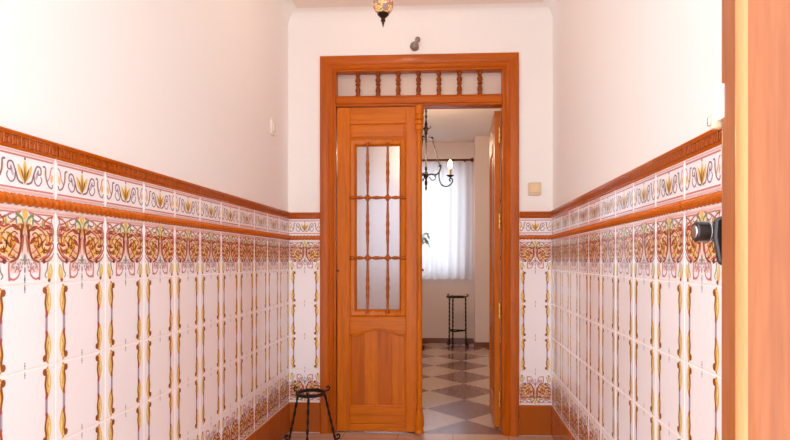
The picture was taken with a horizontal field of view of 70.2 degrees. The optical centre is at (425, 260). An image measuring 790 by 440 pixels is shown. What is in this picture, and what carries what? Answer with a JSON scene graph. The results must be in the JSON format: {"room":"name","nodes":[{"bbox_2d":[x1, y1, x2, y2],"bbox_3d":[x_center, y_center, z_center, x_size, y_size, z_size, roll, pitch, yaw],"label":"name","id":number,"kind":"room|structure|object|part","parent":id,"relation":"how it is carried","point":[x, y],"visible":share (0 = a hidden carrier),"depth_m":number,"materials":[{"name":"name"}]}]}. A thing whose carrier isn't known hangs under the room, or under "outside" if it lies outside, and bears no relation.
{"room":"entrance hallway","nodes":[
{"label":"entrance hallway","id":0,"kind":"room"},
{"bbox_2d":[0,0,290,439],"bbox_3d":[-0.979,-0.235,2.009,0.168,2.570,3.120,0,0,3],"label":"wall","id":1,"kind":"structure","parent":0,"point":[145,216],"depth_m":1.83,"materials":[{"name":"white tile"}]},
{"bbox_3d":[-0.904,-0.277,2.026,0.017,0.043,2.841,0,0,3],"label":"ledge moulding","id":2,"kind":"part","parent":1,"relation":"part of","materials":[{"name":"orange ceramic"}]},
{"bbox_3d":[-0.903,-0.142,2.026,0.018,0.033,2.841,0,0,3],"label":"rope moulding","id":3,"kind":"part","parent":1,"relation":"part of","materials":[{"name":"orange ceramic"}]},
{"bbox_3d":[-0.908,0.957,2.026,0.009,0.186,2.841,0,0,3],"label":"tile skirting","id":4,"kind":"part","parent":1,"relation":"part of","materials":[{"name":"tile"}]},
{"bbox_2d":[270,119,275,135],"bbox_3d":[-0.851,-0.745,3.130,0.017,0.084,0.070,0,0,3],"label":"light switch","id":5,"kind":"object","parent":1,"relation":"attached to","point":[272,122],"visible":1,"depth_m":3.11,"materials":[{"name":"white plastic"}]},
{"bbox_2d":[272,0,559,24],"bbox_3d":[-0.110,-1.535,2.008,1.906,0.170,3.040,0,0,3],"label":"ceiling","id":6,"kind":"structure","parent":0,"point":[294,12],"depth_m":3.37,"materials":[{"name":"beige paint"}]},
{"bbox_2d":[373,0,392,26],"bbox_3d":[-0.200,-1.304,2.613,0.096,0.433,0.096,0,0,3],"label":"pendant lamp","id":7,"kind":"object","parent":6,"relation":"hanging from","point":[383,8],"visible":1,"depth_m":2.59,"materials":[{"name":"multicoloured glass"}]},
{"bbox_3d":[-0.200,-1.194,2.613,0.096,0.099,0.096,0,0,3],"label":"lamp shade","id":8,"kind":"part","parent":7,"relation":"part of","materials":[{"name":"glass"}]},
{"bbox_2d":[282,343,553,439],"bbox_3d":[-0.511,1.100,2.377,3.750,0.100,9.700,0,0,3],"label":"floor","id":9,"kind":"structure","parent":0,"point":[455,381],"depth_m":4.16,"materials":[{"name":"tile"}]},
{"bbox_2d":[285,386,339,439],"bbox_3d":[-0.656,0.886,3.155,0.324,0.326,0.282,0,0,-4],"label":"plant stand","id":10,"kind":"object","parent":9,"relation":"on","point":[323,392],"visible":1,"depth_m":3.25,"materials":[{"name":"metal"}]},
{"bbox_3d":[-0.778,0.886,3.258,0.107,0.326,0.017,0,0,26],"label":"leg","id":11,"kind":"part","parent":10,"relation":"part of","materials":[{"name":"metal"}]},
{"bbox_3d":[-0.649,0.886,3.069,0.016,0.326,0.110,0,0,-4],"label":"leg","id":12,"kind":"part","parent":10,"relation":"part of","materials":[{"name":"metal"}]},
{"bbox_3d":[-0.549,0.886,3.275,0.107,0.326,0.017,0,0,-34],"label":"leg","id":13,"kind":"part","parent":10,"relation":"part of","materials":[{"name":"metal"}]},
{"bbox_2d":[446,294,468,348],"bbox_3d":[0.358,0.728,6.829,0.284,0.645,0.281,0,0,21],"label":"plant stand","id":14,"kind":"object","parent":9,"relation":"on","point":[452,330],"visible":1,"depth_m":6.86,"materials":[{"name":"metal"}]},
{"bbox_3d":[0.279,0.728,6.955,0.053,0.645,0.022,0,0,44],"label":"leg","id":15,"kind":"part","parent":14,"relation":"part of","materials":[{"name":"metal"}]},
{"bbox_3d":[0.317,0.728,6.723,0.021,0.645,0.054,0,0,21],"label":"leg","id":16,"kind":"part","parent":14,"relation":"part of","materials":[{"name":"metal"}]},
{"bbox_3d":[0.500,0.728,6.870,0.053,0.645,0.022,0,0,-2],"label":"leg","id":17,"kind":"part","parent":14,"relation":"part of","materials":[{"name":"metal"}]},
{"bbox_3d":[-0.152,0.573,6.715,0.280,0.955,0.280,0,0,3],"label":"pedestal","id":18,"kind":"object","parent":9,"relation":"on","visible":0},
{"bbox_2d":[422,233,430,246],"bbox_3d":[-0.117,-0.149,6.712,0.414,0.489,0.395,0,0,-35],"label":"potted palm","id":19,"kind":"object","parent":18,"relation":"on","point":[424,238],"visible":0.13,"depth_m":6.70,"materials":[{"name":"plant"}]},
{"bbox_2d":[288,19,552,435],"bbox_3d":[-0.040,-0.235,3.457,1.606,2.570,0.138,0,0,3],"label":"wall","id":20,"kind":"structure","parent":0,"point":[533,39],"depth_m":3.40,"materials":[{"name":"white paint"}]},
{"bbox_3d":[-0.742,0.957,3.435,0.194,0.186,0.009,0,0,3],"label":"tile skirting","id":21,"kind":"part","parent":20,"relation":"part of","materials":[{"name":"tile"}]},
{"bbox_3d":[-0.742,-0.142,3.430,0.194,0.033,0.018,0,0,3],"label":"rope moulding","id":22,"kind":"part","parent":20,"relation":"part of","materials":[{"name":"orange tile"}]},
{"bbox_3d":[-0.742,-0.277,3.431,0.194,0.043,0.017,0,0,3],"label":"ledge moulding","id":23,"kind":"part","parent":20,"relation":"part of","materials":[{"name":"orange ceramic"}]},
{"bbox_2d":[410,37,419,50],"bbox_3d":[-0.066,-1.310,3.382,0.066,0.077,0.051,0,0,3],"label":"wall fitting","id":24,"kind":"object","parent":20,"relation":"attached to","point":[414,46],"visible":1,"depth_m":3.37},
{"bbox_3d":[-0.055,-1.324,3.373,0.044,0.050,0.034,0,0,3],"label":"knob","id":25,"kind":"part","parent":24,"relation":"part of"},
{"bbox_2d":[320,52,518,436],"bbox_3d":[-0.042,-0.100,3.454,1.203,2.299,0.145,0,0,3],"label":"door frame","id":26,"kind":"structure","parent":20,"relation":"in","point":[458,80],"depth_m":3.41,"materials":[{"name":"brown wood"}]},
{"bbox_3d":[-0.602,-0.099,3.420,0.086,2.297,0.025,0,0,3],"label":"architrave","id":27,"kind":"part","parent":26,"relation":"part of","materials":[{"name":"brown wood"}]},
{"bbox_2d":[337,105,423,433],"bbox_3d":[-0.279,0.052,3.418,0.533,1.977,0.087,0,0,3],"label":"door","id":28,"kind":"structure","parent":26,"relation":"attached to","point":[379,149],"depth_m":3.43,"materials":[{"name":"brown wood"}]},
{"bbox_3d":[-0.293,0.649,3.438,0.341,0.482,0.018,0,0,3],"label":"arched panel","id":29,"kind":"part","parent":28,"relation":"part of","materials":[{"name":"brown wood"}]},
{"bbox_3d":[-0.293,-0.887,3.438,0.345,0.102,0.036,0,0,3],"label":"rail","id":30,"kind":"part","parent":28,"relation":"part of","materials":[{"name":"brown wood"}]},
{"bbox_3d":[-0.293,0.650,3.426,0.350,0.480,0.013,0,0,3],"label":"panel moulding","id":31,"kind":"part","parent":28,"relation":"part of","materials":[{"name":"brown wood"}]},
{"bbox_3d":[-0.293,0.394,3.438,0.345,0.108,0.036,0,0,3],"label":"lock rail","id":32,"kind":"part","parent":28,"relation":"part of","materials":[{"name":"brown wood"}]},
{"bbox_3d":[-0.293,-0.203,3.445,0.275,1.010,0.005,0,0,3],"label":"frosted pane","id":33,"kind":"part","parent":28,"relation":"part of","materials":[{"name":"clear glass"}]},
{"bbox_3d":[-0.293,-0.790,3.438,0.345,0.092,0.038,0,0,3],"label":"frieze panel","id":34,"kind":"part","parent":28,"relation":"part of","materials":[{"name":"brown wood"}]},
{"bbox_3d":[-0.293,1.017,3.438,0.345,0.046,0.036,0,0,3],"label":"rail","id":35,"kind":"part","parent":28,"relation":"part of","materials":[{"name":"brown wood"}]},
{"bbox_3d":[-0.293,0.914,3.438,0.345,0.052,0.036,0,0,3],"label":"rail","id":36,"kind":"part","parent":28,"relation":"part of","materials":[{"name":"brown wood"}]},
{"bbox_3d":[-0.293,0.967,3.438,0.345,0.054,0.022,0,0,3],"label":"panel","id":37,"kind":"part","parent":28,"relation":"part of","materials":[{"name":"brown wood"}]},
{"bbox_3d":[-0.044,-1.005,3.431,1.009,0.006,0.050,0,0,3],"label":"transom sill","id":38,"kind":"part","parent":26,"relation":"part of","materials":[{"name":"brown wood"}]},
{"bbox_3d":[-0.042,-1.081,3.461,1.007,0.145,0.006,0,0,3],"label":"transom pane","id":39,"kind":"part","parent":26,"relation":"part of","materials":[{"name":"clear glass"}]},
{"bbox_3d":[-0.044,-1.205,3.394,1.203,0.088,0.025,0,0,3],"label":"architrave","id":40,"kind":"part","parent":26,"relation":"part of","materials":[{"name":"brown wood"}]},
{"bbox_2d":[489,111,500,426],"bbox_3d":[0.463,0.051,3.751,0.058,1.978,0.490,0,0,3],"label":"door","id":41,"kind":"structure","parent":26,"relation":"attached to","point":[494,146],"depth_m":3.51,"materials":[{"name":"brown wood"}]},
{"bbox_3d":[0.458,-0.887,3.749,0.036,0.102,0.329,0,0,3],"label":"rail","id":42,"kind":"part","parent":41,"relation":"part of","materials":[{"name":"brown wood"}]},
{"bbox_3d":[0.446,0.650,3.749,0.013,0.480,0.334,0,0,3],"label":"panel moulding","id":43,"kind":"part","parent":41,"relation":"part of","materials":[{"name":"brown wood"}]},
{"bbox_3d":[0.458,0.394,3.749,0.036,0.108,0.329,0,0,3],"label":"lock rail","id":44,"kind":"part","parent":41,"relation":"part of","materials":[{"name":"brown wood"}]},
{"bbox_3d":[0.458,-0.790,3.749,0.038,0.092,0.329,0,0,3],"label":"frieze panel","id":45,"kind":"part","parent":41,"relation":"part of","materials":[{"name":"brown wood"}]},
{"bbox_3d":[0.458,1.017,3.749,0.036,0.046,0.329,0,0,3],"label":"rail","id":46,"kind":"part","parent":41,"relation":"part of","materials":[{"name":"brown wood"}]},
{"bbox_3d":[0.458,0.914,3.749,0.036,0.052,0.329,0,0,3],"label":"rail","id":47,"kind":"part","parent":41,"relation":"part of","materials":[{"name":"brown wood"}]},
{"bbox_3d":[0.451,-0.203,3.748,0.005,1.010,0.259,0,0,3],"label":"frosted pane","id":48,"kind":"part","parent":41,"relation":"part of","materials":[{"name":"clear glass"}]},
{"bbox_3d":[0.458,0.649,3.749,0.018,0.482,0.325,0,0,3],"label":"arched panel","id":49,"kind":"part","parent":41,"relation":"part of","materials":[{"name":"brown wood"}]},
{"bbox_3d":[0.513,-0.100,3.367,0.086,2.299,0.025,0,0,3],"label":"architrave","id":50,"kind":"part","parent":26,"relation":"part of","materials":[{"name":"brown wood"}]},
{"bbox_2d":[528,182,540,195],"bbox_3d":[0.651,-0.433,3.364,0.080,0.080,0.017,0,0,3],"label":"light switch","id":51,"kind":"object","parent":20,"relation":"attached to","point":[534,188],"visible":1,"depth_m":3.36,"materials":[{"name":"beige plastic"}]},
{"bbox_3d":[0.656,-0.277,3.364,0.195,0.043,0.017,0,0,3],"label":"ledge moulding","id":52,"kind":"part","parent":20,"relation":"part of","materials":[{"name":"orange ceramic"}]},
{"bbox_3d":[0.656,0.957,3.368,0.195,0.186,0.009,0,0,3],"label":"tile skirting","id":53,"kind":"part","parent":20,"relation":"part of","materials":[{"name":"tile"}]},
{"bbox_3d":[0.656,-0.142,3.363,0.195,0.033,0.018,0,0,3],"label":"rope moulding","id":54,"kind":"part","parent":20,"relation":"part of","materials":[{"name":"brown tile"}]},
{"bbox_2d":[422,142,473,337],"bbox_3d":[-0.273,-0.235,7.322,3.750,2.570,0.200,0,0,3],"label":"wall","id":55,"kind":"structure","parent":0,"point":[435,304],"depth_m":7.20,"materials":[{"name":"white paint"}]},
{"bbox_2d":[422,338,472,342],"bbox_3d":[-0.769,1.019,7.238,2.768,0.062,0.015,0,0,3],"label":"baseboard","id":56,"kind":"structure","parent":55,"relation":"attached to","point":[424,340],"depth_m":7.18,"materials":[{"name":"brown"}]},
{"bbox_2d":[422,158,473,161],"bbox_3d":[-0.215,-1.268,7.130,1.637,0.053,0.177,0,0,3],"label":"curtain rod","id":57,"kind":"object","parent":55,"relation":"attached to","point":[470,159],"visible":0.48,"depth_m":7.03,"materials":[{"name":"brown wood"}]},
{"bbox_2d":[422,162,471,279],"bbox_3d":[-0.243,-0.508,7.125,1.640,1.484,0.059,0,0,3],"label":"curtain","id":58,"kind":"object","parent":57,"relation":"hanging from","point":[446,211],"visible":0.37,"depth_m":7.10,"materials":[{"name":"white fabric"}]},
{"bbox_2d":[422,108,500,142],"bbox_3d":[-0.367,-1.570,5.384,3.750,0.100,3.680,0,0,3],"label":"ceiling","id":59,"kind":"structure","parent":0,"point":[447,125],"depth_m":6.25,"materials":[{"name":"beige paint"}]},
{"bbox_2d":[422,109,453,189],"bbox_3d":[0.050,-1.085,5.197,0.419,0.870,0.458,0,0,3],"label":"chandelier","id":60,"kind":"object","parent":59,"relation":"hanging from","point":[426,175],"visible":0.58,"depth_m":5.20,"materials":[{"name":"metal"}]},
{"bbox_3d":[0.000,-0.970,5.206,0.048,0.640,0.047,0,0,3],"label":"stem","id":61,"kind":"part","parent":60,"relation":"part of","materials":[{"name":"metal"}]},
{"bbox_3d":[0.076,-1.017,5.206,0.114,0.278,0.027,0,0,3],"label":"stay chain","id":62,"kind":"part","parent":60,"relation":"part of","materials":[{"name":"metal"}]},
{"bbox_3d":[0.133,-0.791,5.208,0.239,0.210,0.015,0,0,-1],"label":"arm","id":63,"kind":"part","parent":60,"relation":"part of","materials":[{"name":"metal"}]},
{"bbox_2d":[474,136,500,341],"bbox_3d":[1.096,-0.235,6.980,0.982,2.570,0.350,0,0,3],"label":"wall pier","id":64,"kind":"object","parent":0,"point":[481,143],"visible":0.29,"depth_m":6.83,"materials":[{"name":"white paint"}]},
{"bbox_2d":[473,338,500,347],"bbox_3d":[1.088,1.019,6.966,0.997,0.062,0.350,0,0,3],"label":"baseboard","id":65,"kind":"object","parent":64,"relation":"attached to","point":[475,344],"visible":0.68,"depth_m":6.81,"materials":[{"name":"brown"}]},
{"bbox_2d":[550,0,721,439],"bbox_3d":[0.758,-0.235,1.966,0.168,2.570,3.040,0,0,3],"label":"wall","id":66,"kind":"structure","parent":0,"point":[637,302],"depth_m":1.82,"materials":[{"name":"white tile"}]},
{"bbox_3d":[0.685,0.957,1.909,0.009,0.186,2.920,0,0,3],"label":"tile skirting","id":67,"kind":"part","parent":66,"relation":"part of","materials":[{"name":"tile"}]},
{"bbox_3d":[0.680,-0.142,1.909,0.018,0.033,2.920,0,0,3],"label":"rope moulding","id":68,"kind":"part","parent":66,"relation":"part of","materials":[{"name":"orange ceramic"}]},
{"bbox_3d":[0.681,-0.277,1.909,0.017,0.043,2.920,0,0,3],"label":"ledge moulding","id":69,"kind":"part","parent":66,"relation":"part of","materials":[{"name":"orange ceramic"}]},
{"bbox_2d":[691,0,789,439],"bbox_3d":[0.423,-0.105,0.444,0.392,2.290,0.068,0,0,3],"label":"door","id":70,"kind":"structure","parent":66,"relation":"in","point":[751,236],"depth_m":0.42,"materials":[{"name":"brown wood"}]},
{"bbox_3d":[0.251,-0.025,0.477,0.044,0.017,0.017,0,0,3],"label":"handle","id":71,"kind":"part","parent":70,"relation":"part of","materials":[{"name":"black metal"}]},
{"bbox_3d":[0.259,-0.015,0.466,0.039,0.068,0.006,0,0,3],"label":"handle plate","id":72,"kind":"part","parent":70,"relation":"part of","materials":[{"name":"black metal"}]}
]}

